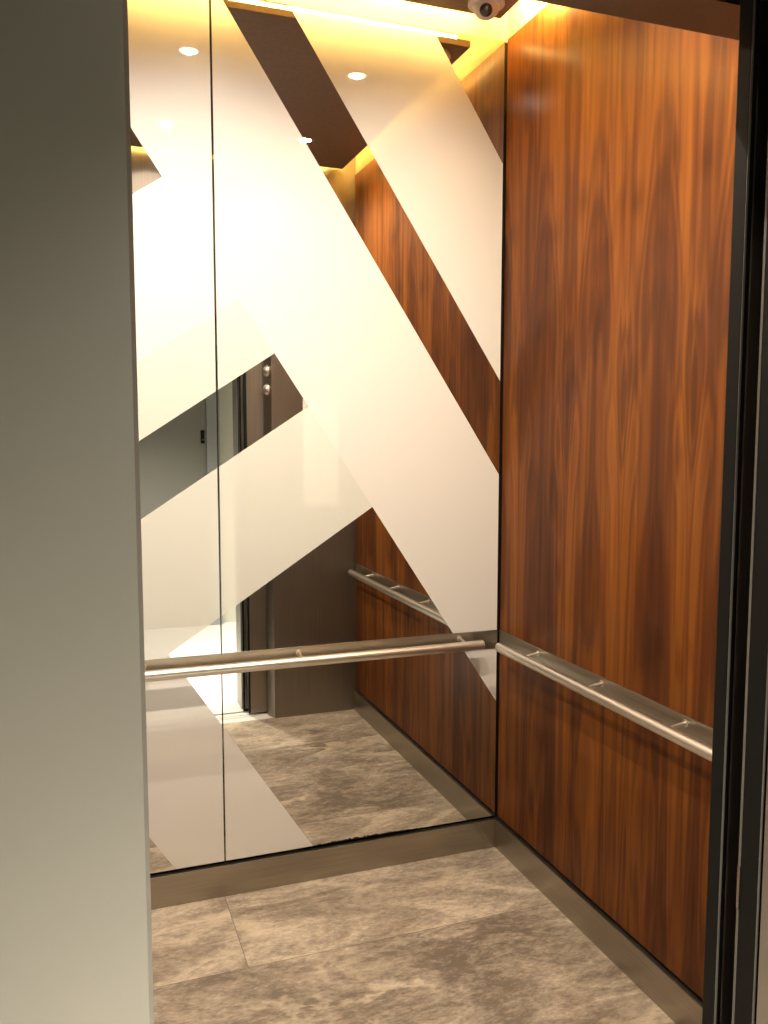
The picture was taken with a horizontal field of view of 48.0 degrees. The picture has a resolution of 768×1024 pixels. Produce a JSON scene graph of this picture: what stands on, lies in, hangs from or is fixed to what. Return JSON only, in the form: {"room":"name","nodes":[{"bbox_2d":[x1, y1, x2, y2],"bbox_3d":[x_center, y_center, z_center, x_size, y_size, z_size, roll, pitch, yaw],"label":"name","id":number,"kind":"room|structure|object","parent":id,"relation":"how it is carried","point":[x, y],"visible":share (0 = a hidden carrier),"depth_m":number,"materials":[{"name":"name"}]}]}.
{"room":"elevator lobby","nodes":[
{"label":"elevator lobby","id":0,"kind":"room"},
{"bbox_2d":[150,0,507,874],"bbox_3d":[-0.543,-0.155,2.791,2.150,2.882,0.051,-2,6,-20],"label":"wall","id":1,"kind":"structure","parent":0,"point":[506,44],"depth_m":3.05,"materials":[{"name":"black"}]},
{"bbox_2d":[127,0,224,873],"bbox_3d":[-1.008,-0.193,2.584,1.010,2.763,0.009,-2,6,-20],"label":"mirror panel","id":2,"kind":"object","parent":1,"relation":"attached to","point":[169,40],"visible":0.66,"depth_m":2.70,"materials":[{"name":"white"}]},
{"bbox_2d":[145,630,496,681],"bbox_3d":[-0.521,0.499,2.784,2.017,0.068,0.072,-2,6,-20],"label":"handrail","id":3,"kind":"object","parent":1,"relation":"attached to","point":[260,660],"visible":0.8,"depth_m":2.89,"materials":[{"name":"metal"}]},
{"bbox_2d":[150,817,494,909],"bbox_3d":[-0.537,1.230,2.885,2.017,0.107,0.022,-2,6,-20],"label":"baseboard","id":4,"kind":"structure","parent":1,"relation":"attached to","point":[191,885],"depth_m":2.98,"materials":[{"name":"metal"}]},
{"bbox_2d":[210,0,504,860],"bbox_3d":[-0.058,-0.225,2.928,1.004,2.763,0.010,-2,6,-20],"label":"mirror panel","id":5,"kind":"object","parent":1,"relation":"attached to","point":[358,161],"visible":1,"depth_m":2.90,"materials":[{"name":"white"}]},
{"bbox_2d":[151,847,675,1023],"bbox_3d":[-0.246,1.372,2.114,2.070,0.030,1.730,-2,6,-20],"label":"floor","id":6,"kind":"structure","parent":0,"point":[461,938],"depth_m":2.55,"materials":[{"name":"grey stone"}]},
{"bbox_2d":[534,0,739,39],"bbox_3d":[0.062,-0.087,1.129,2.150,3.060,0.085,-2,6,-20],"label":"ceiling","id":7,"kind":"structure","parent":0,"point":[721,18],"depth_m":1.20,"materials":[{"name":"brown wood"}]},
{"bbox_2d":[702,0,767,1023],"bbox_3d":[0.809,0.336,1.375,0.685,2.148,0.026,-2,6,-20],"label":"door","id":8,"kind":"structure","parent":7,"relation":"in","point":[751,131],"depth_m":1.22,"materials":[{"name":"brown metal"}]},
{"bbox_3d":[-0.236,-1.707,1.800,2.150,0.040,1.840,-2,6,-20],"label":"ceiling","id":9,"kind":"structure","parent":0,"visible":0},
{"bbox_2d":[265,0,508,42],"bbox_3d":[-0.541,-1.678,2.644,2.150,0.178,0.057,-2,6,-20],"label":"cove","id":10,"kind":"object","parent":9,"relation":"attached to","point":[394,11],"depth_m":2.85,"materials":[{"name":"beige paint"}]},
{"bbox_2d":[401,0,518,18],"bbox_3d":[-0.232,-1.605,1.798,1.860,0.164,1.517,-2,6,-20],"label":"ceiling panel","id":11,"kind":"object","parent":9,"relation":"hanging from","point":[458,5],"visible":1,"depth_m":2.74,"materials":[{"name":"brown laminate"}]},
{"bbox_2d":[468,0,504,20],"bbox_3d":[0.322,-1.597,2.714,0.116,0.088,0.116,-2,6,-20],"label":"security camera","id":12,"kind":"object","parent":11,"relation":"attached to","point":[485,10],"visible":1,"depth_m":2.69,"materials":[{"name":"white plastic"}]},
{"bbox_2d":[508,0,547,38],"bbox_3d":[0.743,-1.633,2.182,0.054,0.178,1.693,-2,6,-20],"label":"cove","id":13,"kind":"object","parent":9,"relation":"attached to","point":[522,11],"visible":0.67,"depth_m":2.88,"materials":[{"name":"beige paint"}]},
{"bbox_3d":[0.158,0.113,0.929,5.200,2.700,0.100,-2,6,-20],"label":"wall","id":14,"kind":"structure","parent":0,"visible":0},
{"bbox_2d":[0,0,153,1023],"bbox_3d":[-0.282,0.412,0.789,0.125,2.130,0.145,-2,6,-20],"label":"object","id":15,"kind":"structure","parent":14,"relation":"attached to","point":[76,925],"depth_m":0.69,"materials":[{"name":"grey metal"}]},
{"bbox_2d":[732,148,767,1023],"bbox_3d":[0.830,0.344,1.295,0.702,2.148,0.038,-2,6,-20],"label":"door","id":16,"kind":"structure","parent":14,"relation":"in","point":[755,736],"depth_m":1.17,"materials":[{"name":"brown metal"}]},
{"bbox_2d":[756,765,767,1023],"bbox_3d":[0.595,0.383,1.107,0.125,2.130,0.145,-2,6,-20],"label":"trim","id":17,"kind":"structure","parent":14,"relation":"attached to","point":[762,995],"depth_m":1.17,"materials":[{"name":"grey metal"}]},
{"bbox_3d":[0.749,-0.111,2.332,0.039,2.882,1.699,-2,6,-20],"label":"wall","id":18,"kind":"structure","parent":0,"visible":0},
{"bbox_2d":[493,816,702,1023],"bbox_3d":[0.713,1.272,2.451,0.033,0.107,1.696,-2,6,-20],"label":"baseboard","id":19,"kind":"structure","parent":18,"relation":"attached to","point":[681,1004],"depth_m":2.56,"materials":[{"name":"metal"}]},
{"bbox_2d":[497,3,738,998],"bbox_3d":[0.721,-0.171,2.313,0.020,2.771,1.678,-2,6,-20],"label":"wood wall panel","id":20,"kind":"object","parent":18,"relation":"attached to","point":[620,137],"visible":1,"depth_m":2.45,"materials":[{"name":"brown wood"}]},
{"bbox_2d":[495,630,712,761],"bbox_3d":[0.676,0.539,2.364,0.072,0.068,1.678,-2,6,-20],"label":"handrail","id":21,"kind":"object","parent":20,"relation":"attached to","point":[688,733],"visible":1,"depth_m":2.44,"materials":[{"name":"metal"}]}
]}

